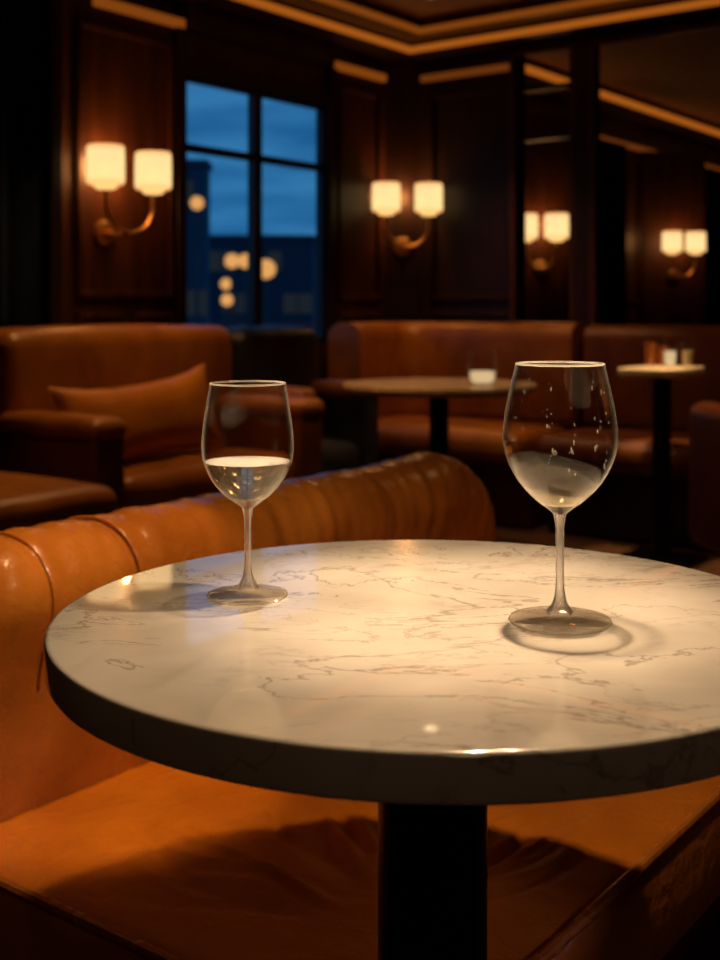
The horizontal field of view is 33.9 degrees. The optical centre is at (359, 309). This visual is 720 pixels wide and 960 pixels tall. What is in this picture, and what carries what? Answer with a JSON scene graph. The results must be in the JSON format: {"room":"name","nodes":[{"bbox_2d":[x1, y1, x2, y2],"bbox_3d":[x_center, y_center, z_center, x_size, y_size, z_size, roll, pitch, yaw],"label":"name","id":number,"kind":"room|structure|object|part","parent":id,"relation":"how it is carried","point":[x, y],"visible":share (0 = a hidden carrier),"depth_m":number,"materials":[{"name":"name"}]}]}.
{"room":"cocktail lounge","nodes":[
{"label":"cocktail lounge","id":0,"kind":"room"},
{"bbox_2d":[62,0,719,379],"bbox_3d":[-0.524,-0.260,6.018,0.060,2.620,15.400,0,0,37],"label":"wall","id":1,"kind":"structure","parent":0,"point":[125,80],"depth_m":5.41,"materials":[{"name":"brown wood"}]},
{"bbox_2d":[86,143,171,244],"bbox_3d":[-1.024,-0.487,5.093,0.250,0.405,0.430,0,0,37],"label":"wall sconce","id":2,"kind":"object","parent":1,"relation":"attached to","point":[105,162],"visible":1,"depth_m":5.09,"materials":[{"name":"white glass"}]},
{"bbox_3d":[-1.069,-0.610,4.958,0.160,0.160,0.160,0,0,37],"label":"lamp shade","id":3,"kind":"part","parent":2,"relation":"part of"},
{"bbox_3d":[-1.049,-0.411,5.112,0.169,0.188,0.286,0,0,37],"label":"arm","id":4,"kind":"part","parent":2,"relation":"part of","materials":[{"name":"gold metal"}]},
{"bbox_3d":[-0.907,-0.610,5.174,0.160,0.160,0.160,0,0,37],"label":"lamp shade","id":5,"kind":"part","parent":2,"relation":"part of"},
{"bbox_2d":[93,0,184,27],"bbox_3d":[-0.989,-1.340,5.323,0.030,0.040,0.530,0,0,37],"label":"trim","id":6,"kind":"structure","parent":1,"relation":"attached to","point":[113,5],"depth_m":5.31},
{"bbox_2d":[40,0,336,379],"bbox_3d":[-0.700,-0.200,5.650,0.100,2.500,2.000,0,0,37],"label":"trim","id":7,"kind":"structure","parent":1,"relation":"attached to","point":[198,16],"depth_m":5.51,"materials":[{"name":"brown wood"}]},
{"bbox_2d":[187,76,325,344],"bbox_3d":[-0.528,-0.460,6.008,0.045,1.300,1.080,0,0,37],"label":"window","id":8,"kind":"structure","parent":1,"relation":"in","point":[254,156],"depth_m":5.99,"materials":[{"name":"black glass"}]},
{"bbox_2d":[75,17,639,324],"bbox_3d":[0.753,-0.200,7.654,0.020,2.100,6.550,0,0,37],"label":"trim","id":9,"kind":"structure","parent":1,"relation":"attached to","point":[80,23],"depth_m":5.47,"materials":[{"name":"brown wood"}]},
{"bbox_2d":[335,61,386,81],"bbox_3d":[-0.002,-1.340,6.639,0.030,0.040,0.480,0,0,37],"label":"trim","id":10,"kind":"structure","parent":1,"relation":"attached to","point":[339,66],"depth_m":6.63,"materials":[{"name":"brown wood"}]},
{"bbox_2d":[385,61,418,321],"bbox_3d":[0.246,-0.200,6.878,0.140,2.500,0.140,0,0,37],"label":"trim","id":11,"kind":"structure","parent":1,"relation":"attached to","point":[402,84],"depth_m":6.88,"materials":[{"name":"brown wood"}]},
{"bbox_2d":[372,182,442,255],"bbox_3d":[0.264,-0.517,6.754,0.405,0.405,0.250,0,0,-8],"label":"wall sconce","id":12,"kind":"object","parent":1,"relation":"attached to","point":[385,195],"visible":1,"depth_m":6.66,"materials":[{"name":"gold metal"}]},
{"bbox_3d":[0.149,-0.640,6.692,0.160,0.160,0.160,0,0,-8],"label":"lamp shade","id":13,"kind":"part","parent":12,"relation":"part of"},
{"bbox_3d":[0.259,-0.441,6.786,0.261,0.188,0.169,0,0,-8],"label":"arm","id":14,"kind":"part","parent":12,"relation":"part of","materials":[{"name":"gold metal"}]},
{"bbox_3d":[0.391,-0.640,6.727,0.160,0.160,0.160,0,0,-8],"label":"lamp shade","id":15,"kind":"part","parent":12,"relation":"part of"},
{"bbox_2d":[526,114,568,322],"bbox_3d":[1.185,-0.130,8.056,0.500,2.360,0.300,0,0,-8],"label":"trim","id":16,"kind":"structure","parent":1,"relation":"attached to","point":[547,162],"depth_m":7.92,"materials":[{"name":"brown wood"}]},
{"bbox_2d":[526,213,568,275],"bbox_3d":[1.192,-0.427,7.784,0.360,0.405,0.250,0,0,6],"label":"wall sconce","id":17,"kind":"object","parent":1,"relation":"attached to","point":[556,225],"visible":0.8,"depth_m":7.68,"materials":[{"name":"gold metal"}]},
{"bbox_3d":[1.088,-0.550,7.750,0.160,0.160,0.160,0,0,6],"label":"lamp shade","id":18,"kind":"part","parent":17,"relation":"part of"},
{"bbox_3d":[1.196,-0.351,7.815,0.216,0.188,0.169,0,0,6],"label":"arm","id":19,"kind":"part","parent":17,"relation":"part of","materials":[{"name":"gold metal"}]},
{"bbox_3d":[1.287,-0.550,7.728,0.160,0.160,0.160,0,0,6],"label":"lamp shade","id":20,"kind":"part","parent":17,"relation":"part of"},
{"bbox_2d":[526,65,568,82],"bbox_3d":[1.186,-1.489,7.523,0.030,0.052,0.566,0,0,37],"label":"light","id":21,"kind":"object","parent":1,"relation":"attached to","point":[534,71],"depth_m":7.49,"materials":[{"name":"orange"}]},
{"bbox_2d":[526,58,719,150],"bbox_3d":[2.284,-1.542,9.362,0.420,0.055,6.080,0,0,37],"label":"trim","id":22,"kind":"structure","parent":1,"relation":"attached to","point":[608,108],"depth_m":9.14,"materials":[{"name":"brown wood"}]},
{"bbox_2d":[600,135,719,169],"bbox_3d":[2.128,-1.327,9.479,0.030,0.035,6.080,0,0,37],"label":"trim","id":23,"kind":"structure","parent":1,"relation":"attached to","point":[628,145],"depth_m":9.58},
{"bbox_2d":[600,90,719,136],"bbox_3d":[2.334,-1.489,9.053,0.030,0.052,2.300,0,0,37],"label":"light","id":24,"kind":"object","parent":1,"relation":"attached to","point":[605,95],"depth_m":8.91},
{"bbox_2d":[640,151,704,325],"bbox_3d":[2.571,-0.130,9.905,0.550,2.360,0.300,0,0,-8],"label":"wall panel","id":25,"kind":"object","parent":1,"relation":"attached to","point":[672,184],"depth_m":9.75,"materials":[{"name":"brown wood"}]},
{"bbox_2d":[662,231,705,281],"bbox_3d":[2.622,-0.432,9.635,0.370,0.405,0.250,0,0,-14],"label":"wall sconce","id":26,"kind":"object","parent":1,"relation":"attached to","point":[695,242],"visible":1,"depth_m":9.54,"materials":[{"name":"gold metal"}]},
{"bbox_3d":[2.531,-0.555,9.566,0.160,0.160,0.160,0,0,-14],"label":"lamp shade","id":27,"kind":"part","parent":26,"relation":"part of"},
{"bbox_3d":[2.614,-0.356,9.665,0.226,0.188,0.169,0,0,-14],"label":"arm","id":28,"kind":"part","parent":26,"relation":"part of","materials":[{"name":"gold metal"}]},
{"bbox_3d":[2.735,-0.555,9.616,0.160,0.160,0.160,0,0,-14],"label":"lamp shade","id":29,"kind":"part","parent":26,"relation":"part of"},
{"bbox_2d":[368,0,719,125],"bbox_3d":[2.700,-1.610,3.600,8.400,0.080,15.400,0,0,37],"label":"ceiling","id":30,"kind":"structure","parent":0,"point":[678,72],"depth_m":7.49,"materials":[{"name":"paint"}]},
{"bbox_2d":[272,0,676,43],"bbox_3d":[0.840,-1.532,0.920,7.760,0.075,8.480,0,0,37],"label":"trim","id":31,"kind":"structure","parent":30,"relation":"attached to","point":[316,7],"depth_m":6.09,"materials":[{"name":"brown wood"}]},
{"bbox_2d":[318,0,620,33],"bbox_3d":[0.860,-1.500,0.780,7.560,0.030,8.280,0,0,37],"label":"light","id":32,"kind":"object","parent":31,"relation":"attached to","point":[338,3],"visible":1,"depth_m":5.99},
{"bbox_2d":[419,16,719,326],"bbox_3d":[3.453,-0.260,4.604,8.000,2.620,0.130,0,0,37],"label":"wall partition","id":33,"kind":"structure","parent":0,"point":[471,131],"depth_m":6.62,"materials":[{"name":"brown wood"}]},
{"bbox_2d":[183,0,719,61],"bbox_3d":[0.816,-1.510,1.088,8.000,0.120,8.720,0,0,37],"label":"trim","id":34,"kind":"structure","parent":33,"relation":"attached to","point":[342,40],"depth_m":6.15,"materials":[{"name":"brown wood"}]},
{"bbox_2d":[420,63,508,82],"bbox_3d":[0.591,-1.343,6.688,0.580,0.035,0.030,0,0,37],"label":"trim","id":35,"kind":"structure","parent":33,"relation":"attached to","point":[501,67],"depth_m":6.67,"materials":[{"name":"brown wood"}]},
{"bbox_2d":[429,84,508,321],"bbox_3d":[0.626,-0.200,6.668,0.560,2.100,0.020,0,0,37],"label":"trim","id":36,"kind":"structure","parent":33,"relation":"attached to","point":[504,87],"depth_m":6.75,"materials":[{"name":"brown wood"}]},
{"bbox_2d":[236,0,719,53],"bbox_3d":[0.840,-1.458,0.920,7.760,0.033,8.480,0,0,37],"label":"light","id":37,"kind":"object","parent":33,"relation":"attached to","point":[263,4],"visible":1,"depth_m":6.02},
{"bbox_2d":[520,82,568,142],"bbox_3d":[1.038,-1.077,6.434,0.340,0.295,0.060,0,0,37],"label":"trim","id":38,"kind":"structure","parent":33,"relation":"attached to","point":[565,85],"depth_m":6.43,"materials":[{"name":"brown wood"}]},
{"bbox_2d":[509,21,719,324],"bbox_3d":[1.625,-0.625,5.909,1.990,1.590,0.035,0,0,37],"label":"trim","id":39,"kind":"structure","parent":33,"relation":"attached to","point":[593,44],"depth_m":6.26,"materials":[{"name":"brown wood"}]},
{"bbox_2d":[495,523,719,959],"bbox_3d":[2.700,1.080,3.600,8.400,0.060,15.400,0,0,37],"label":"floor","id":40,"kind":"structure","parent":0,"point":[707,947],"depth_m":5.26,"materials":[{"name":"brown wood"}]},
{"bbox_2d":[0,472,116,530],"bbox_3d":[-1.188,0.782,3.467,0.625,0.536,0.744,0,0,37],"label":"leather ottoman","id":41,"kind":"object","parent":40,"relation":"on","point":[26,500],"visible":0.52,"depth_m":3.42,"materials":[{"name":"brown leather"}]},
{"bbox_2d":[0,324,323,509],"bbox_3d":[-0.816,0.554,4.636,0.773,0.993,1.242,0,0,37],"label":"armchair","id":42,"kind":"object","parent":40,"relation":"on","point":[37,439],"visible":0.6,"depth_m":4.43,"materials":[{"name":"leather"}]},
{"bbox_3d":[-1.052,0.682,4.139,0.530,0.555,0.140,0,0,37],"label":"arm","id":43,"kind":"part","parent":42,"relation":"part of","materials":[{"name":"leather"}]},
{"bbox_3d":[-1.004,0.511,4.778,0.302,0.907,1.228,0,0,37],"label":"backrest","id":44,"kind":"part","parent":42,"relation":"part of","materials":[{"name":"leather"}]},
{"bbox_2d":[48,363,223,461],"bbox_3d":[-0.822,0.415,4.454,0.184,0.403,0.823,0,0,37],"label":"lumbar pillow","id":45,"kind":"object","parent":42,"relation":"on","point":[168,414],"visible":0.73,"depth_m":4.42,"materials":[{"name":"leather"}]},
{"bbox_2d":[124,447,293,507],"bbox_3d":[-0.712,0.670,4.559,0.493,0.223,0.916,0,0,37],"label":"seat cushion","id":46,"kind":"object","parent":42,"relation":"on","point":[168,476],"depth_m":4.31,"materials":[{"name":"leather"}]},
{"bbox_3d":[-0.404,0.682,5.003,0.530,0.555,0.140,0,0,37],"label":"arm","id":47,"kind":"part","parent":42,"relation":"part of","materials":[{"name":"leather"}]},
{"bbox_2d":[225,325,377,472],"bbox_3d":[-0.324,0.561,5.492,0.630,0.979,0.602,0,0,37],"label":"armchair","id":48,"kind":"object","parent":40,"relation":"on","point":[288,354],"visible":0.34,"depth_m":5.48,"materials":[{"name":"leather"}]},
{"bbox_3d":[-0.455,0.518,5.592,0.301,0.894,0.585,0,0,37],"label":"backrest","id":49,"kind":"part","parent":48,"relation":"part of","materials":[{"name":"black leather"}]},
{"bbox_2d":[322,438,359,472],"bbox_3d":[-0.221,0.700,5.415,0.354,0.223,0.354,0,0,37],"label":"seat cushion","id":50,"kind":"object","parent":48,"relation":"on","point":[338,454],"depth_m":5.33,"materials":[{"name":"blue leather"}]},
{"bbox_3d":[-0.092,0.670,5.619,0.390,0.580,0.100,0,0,37],"label":"arm","id":51,"kind":"part","parent":48,"relation":"part of","materials":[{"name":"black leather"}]},
{"bbox_2d":[0,452,719,959],"bbox_3d":[0.148,0.669,1.867,0.870,0.762,1.524,0,0,37],"label":"leather bench","id":52,"kind":"object","parent":40,"relation":"on","point":[108,852],"visible":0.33,"depth_m":1.48,"materials":[{"name":"orange leather"}]},
{"bbox_3d":[-0.168,0.639,1.994,0.213,0.702,1.350,0,0,37],"label":"backrest","id":53,"kind":"part","parent":52,"relation":"part of","materials":[{"name":"orange leather"}]},
{"bbox_3d":[0.182,0.726,1.851,0.797,0.177,1.508,0,0,37],"label":"seat","id":54,"kind":"part","parent":52,"relation":"part of","materials":[{"name":"orange leather"}]},
{"bbox_2d":[44,540,719,959],"bbox_3d":[0.062,0.655,1.016,0.647,0.790,0.647,0,0,0],"label":"marble table","id":55,"kind":"object","parent":40,"relation":"on","point":[396,675],"visible":1,"depth_m":0.88,"materials":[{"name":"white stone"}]},
{"bbox_2d":[202,380,293,604],"bbox_3d":[-0.102,0.163,1.073,0.083,0.194,0.083,0,0,32],"label":"wine glass","id":56,"kind":"object","parent":55,"relation":"on","point":[239,478],"visible":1,"depth_m":1.05,"materials":[{"name":"clear glass"}]},
{"bbox_3d":[-0.102,0.216,1.073,0.021,0.074,0.021,0,0,0],"label":"stem","id":57,"kind":"part","parent":56,"relation":"part of","materials":[{"name":"clear glass"}]},
{"bbox_2d":[202,381,293,506],"bbox_3d":[-0.102,0.123,1.073,0.083,0.113,0.083,0,0,0],"label":"bowl","id":58,"kind":"object","parent":56,"relation":"on","point":[240,478],"depth_m":1.05,"materials":[{"name":"clear glass"}]},
{"bbox_2d":[502,361,617,633],"bbox_3d":[0.167,0.152,0.986,0.098,0.216,0.098,0,0,0],"label":"wine glass","id":59,"kind":"object","parent":55,"relation":"on","point":[553,480],"visible":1,"depth_m":0.98,"materials":[{"name":"clear glass"}]},
{"bbox_3d":[0.167,0.212,0.986,0.022,0.083,0.022,0,0,0],"label":"stem","id":60,"kind":"part","parent":59,"relation":"part of","materials":[{"name":"clear glass"}]},
{"bbox_2d":[502,362,617,513],"bbox_3d":[0.167,0.107,0.986,0.095,0.125,0.095,0,0,0],"label":"bowl","id":61,"kind":"object","parent":59,"relation":"on","point":[553,480],"depth_m":0.98,"materials":[{"name":"clear glass"}]},
{"bbox_2d":[342,378,536,457],"bbox_3d":[0.335,0.680,5.000,0.820,0.740,0.820,0,0,0],"label":"pedestal table","id":62,"kind":"object","parent":40,"relation":"on","point":[438,391],"visible":0.58,"depth_m":4.91,"materials":[{"name":"brown wood"}]},
{"bbox_2d":[468,352,495,385],"bbox_3d":[0.505,0.242,4.870,0.116,0.134,0.116,0,0,0],"label":"tumbler","id":63,"kind":"object","parent":62,"relation":"on","point":[475,376],"visible":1,"depth_m":4.83,"materials":[{"name":"clear glass"}]},
{"bbox_2d":[328,322,586,527],"bbox_3d":[0.484,0.555,6.176,1.203,0.980,0.777,0,0,37],"label":"banquette","id":64,"kind":"object","parent":40,"relation":"on","point":[356,350],"visible":0.56,"depth_m":6.11,"materials":[{"name":"leather"}]},
{"bbox_3d":[0.512,0.347,6.216,1.200,0.565,0.680,0,0,37],"label":"backrest","id":65,"kind":"part","parent":64,"relation":"part of","materials":[{"name":"leather"}]},
{"bbox_2d":[378,415,564,463],"bbox_3d":[0.470,0.655,6.059,1.086,0.183,0.572,0,0,37],"label":"seat cushion","id":66,"kind":"object","parent":64,"relation":"on","point":[473,439],"depth_m":5.82,"materials":[{"name":"leather"}]},
{"bbox_2d":[537,325,719,551],"bbox_3d":[1.576,0.560,5.368,1.400,0.970,0.760,0,0,37],"label":"banquette","id":67,"kind":"object","parent":40,"relation":"on","point":[620,508],"visible":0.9,"depth_m":5.50,"materials":[{"name":"leather"}]},
{"bbox_2d":[537,427,688,479],"bbox_3d":[1.517,0.656,5.289,1.384,0.177,0.563,0,0,37],"label":"seat cushion","id":68,"kind":"object","parent":67,"relation":"on","point":[633,458],"depth_m":5.31,"materials":[{"name":"leather"}]},
{"bbox_3d":[1.744,0.352,5.592,1.400,0.555,0.200,0,0,37],"label":"backrest","id":69,"kind":"part","parent":67,"relation":"part of","materials":[{"name":"leather"}]},
{"bbox_2d":[618,365,706,567],"bbox_3d":[1.267,0.645,4.956,0.300,0.810,0.360,0,0,37],"label":"side table","id":70,"kind":"object","parent":40,"relation":"on","point":[661,550],"visible":0.85,"depth_m":4.92,"materials":[{"name":"metal"}]},
{"bbox_2d":[644,342,657,365],"bbox_3d":[1.255,0.190,5.090,0.056,0.099,0.056,0,0,0],"label":"tumbler","id":71,"kind":"object","parent":70,"relation":"on","point":[650,351],"visible":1,"depth_m":5.07,"materials":[{"name":"orange glass"}]},
{"bbox_2d":[658,346,669,365],"bbox_3d":[1.303,0.197,5.054,0.052,0.084,0.052,0,0,0],"label":"tumbler","id":72,"kind":"object","parent":70,"relation":"on","point":[661,349],"visible":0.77,"depth_m":5.04,"materials":[{"name":"orange glass"}]},
{"bbox_2d":[664,340,676,367],"bbox_3d":[1.291,0.182,4.913,0.052,0.114,0.052,0,0,0],"label":"tumbler","id":73,"kind":"object","parent":70,"relation":"on","point":[669,356],"visible":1,"depth_m":4.89,"materials":[{"name":"clear glass"}]},
{"bbox_2d":[682,340,693,364],"bbox_3d":[1.375,0.182,4.950,0.048,0.114,0.048,0,0,35],"label":"tumbler","id":74,"kind":"object","parent":70,"relation":"on","point":[687,356],"visible":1,"depth_m":4.93,"materials":[{"name":"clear glass"}]},
{"bbox_2d":[689,401,719,552],"bbox_3d":[1.500,0.685,3.889,0.769,0.730,0.647,0,0,0],"label":"tub chair","id":75,"kind":"object","parent":40,"relation":"on","point":[704,417],"visible":1,"depth_m":3.87,"materials":[{"name":"leather"}]},
{"label":"outside","id":76,"kind":"structure","parent":0,"visible":0},
{"bbox_3d":[-47.760,5.150,73.320,155.600,0.200,180.000,0,0,37],"label":"ground","id":77,"kind":"structure","parent":76,"visible":0},
{"bbox_2d":[190,196,203,324],"bbox_3d":[-3.315,1.367,24.000,0.280,7.366,0.280,0,0,0],"label":"street lamp","id":78,"kind":"object","parent":77,"relation":"on","point":[196,202],"visible":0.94,"depth_m":23.97,"materials":[{"name":"black metal"}]},
{"bbox_3d":[-3.315,-2.176,24.000,0.280,0.280,0.280,0,0,0],"label":"globe","id":79,"kind":"part","parent":78,"relation":"part of"},
{"bbox_2d":[187,159,212,324],"bbox_3d":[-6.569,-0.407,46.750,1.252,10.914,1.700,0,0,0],"label":"building","id":80,"kind":"structure","parent":77,"relation":"on","point":[198,170],"depth_m":46.00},
{"bbox_2d":[220,278,230,293],"bbox_3d":[-3.236,2.141,28.500,0.280,5.818,0.280,0,0,0],"label":"street lamp","id":81,"kind":"object","parent":77,"relation":"on","point":[225,283],"visible":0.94,"depth_m":28.41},
{"bbox_2d":[221,294,232,327],"bbox_3d":[-2.592,2.368,23.000,0.240,5.365,0.240,0,0,0],"label":"street lamp","id":82,"kind":"object","parent":77,"relation":"on","point":[226,299],"visible":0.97,"depth_m":22.96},
{"bbox_3d":[-2.592,-0.195,23.000,0.240,0.240,0.240,0,0,0],"label":"globe","id":83,"kind":"part","parent":82,"relation":"part of"},
{"bbox_2d":[225,254,238,326],"bbox_3d":[-2.929,1.879,27.000,0.340,6.341,0.340,0,0,0],"label":"street lamp","id":84,"kind":"object","parent":77,"relation":"on","point":[231,260],"visible":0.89,"depth_m":26.93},
{"bbox_3d":[-2.929,-1.121,27.000,0.340,0.340,0.340,0,0,0],"label":"globe","id":85,"kind":"part","parent":84,"relation":"part of"},
{"bbox_2d":[238,254,247,325],"bbox_3d":[-2.485,1.916,25.500,0.320,6.269,0.320,0,0,0],"label":"street lamp","id":86,"kind":"object","parent":77,"relation":"on","point":[243,258],"visible":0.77,"depth_m":25.47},
{"bbox_3d":[-2.485,-1.059,25.500,0.320,0.320,0.320,0,0,0],"label":"globe","id":87,"kind":"part","parent":86,"relation":"part of"},
{"bbox_2d":[210,235,315,332],"bbox_3d":[-5.110,0.620,66.000,5.641,8.859,12.200,0,0,0],"label":"building","id":88,"kind":"structure","parent":77,"relation":"on","point":[292,288],"depth_m":60.01,"materials":[{"name":"blue"}]},
{"bbox_2d":[262,259,275,324],"bbox_3d":[-1.912,2.008,24.000,0.400,6.084,0.400,0,0,0],"label":"street lamp","id":89,"kind":"object","parent":77,"relation":"on","point":[268,267],"visible":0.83,"depth_m":23.94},
{"bbox_3d":[-1.912,-0.834,24.000,0.400,0.400,0.400,0,0,0],"label":"globe","id":90,"kind":"part","parent":89,"relation":"part of"}
]}

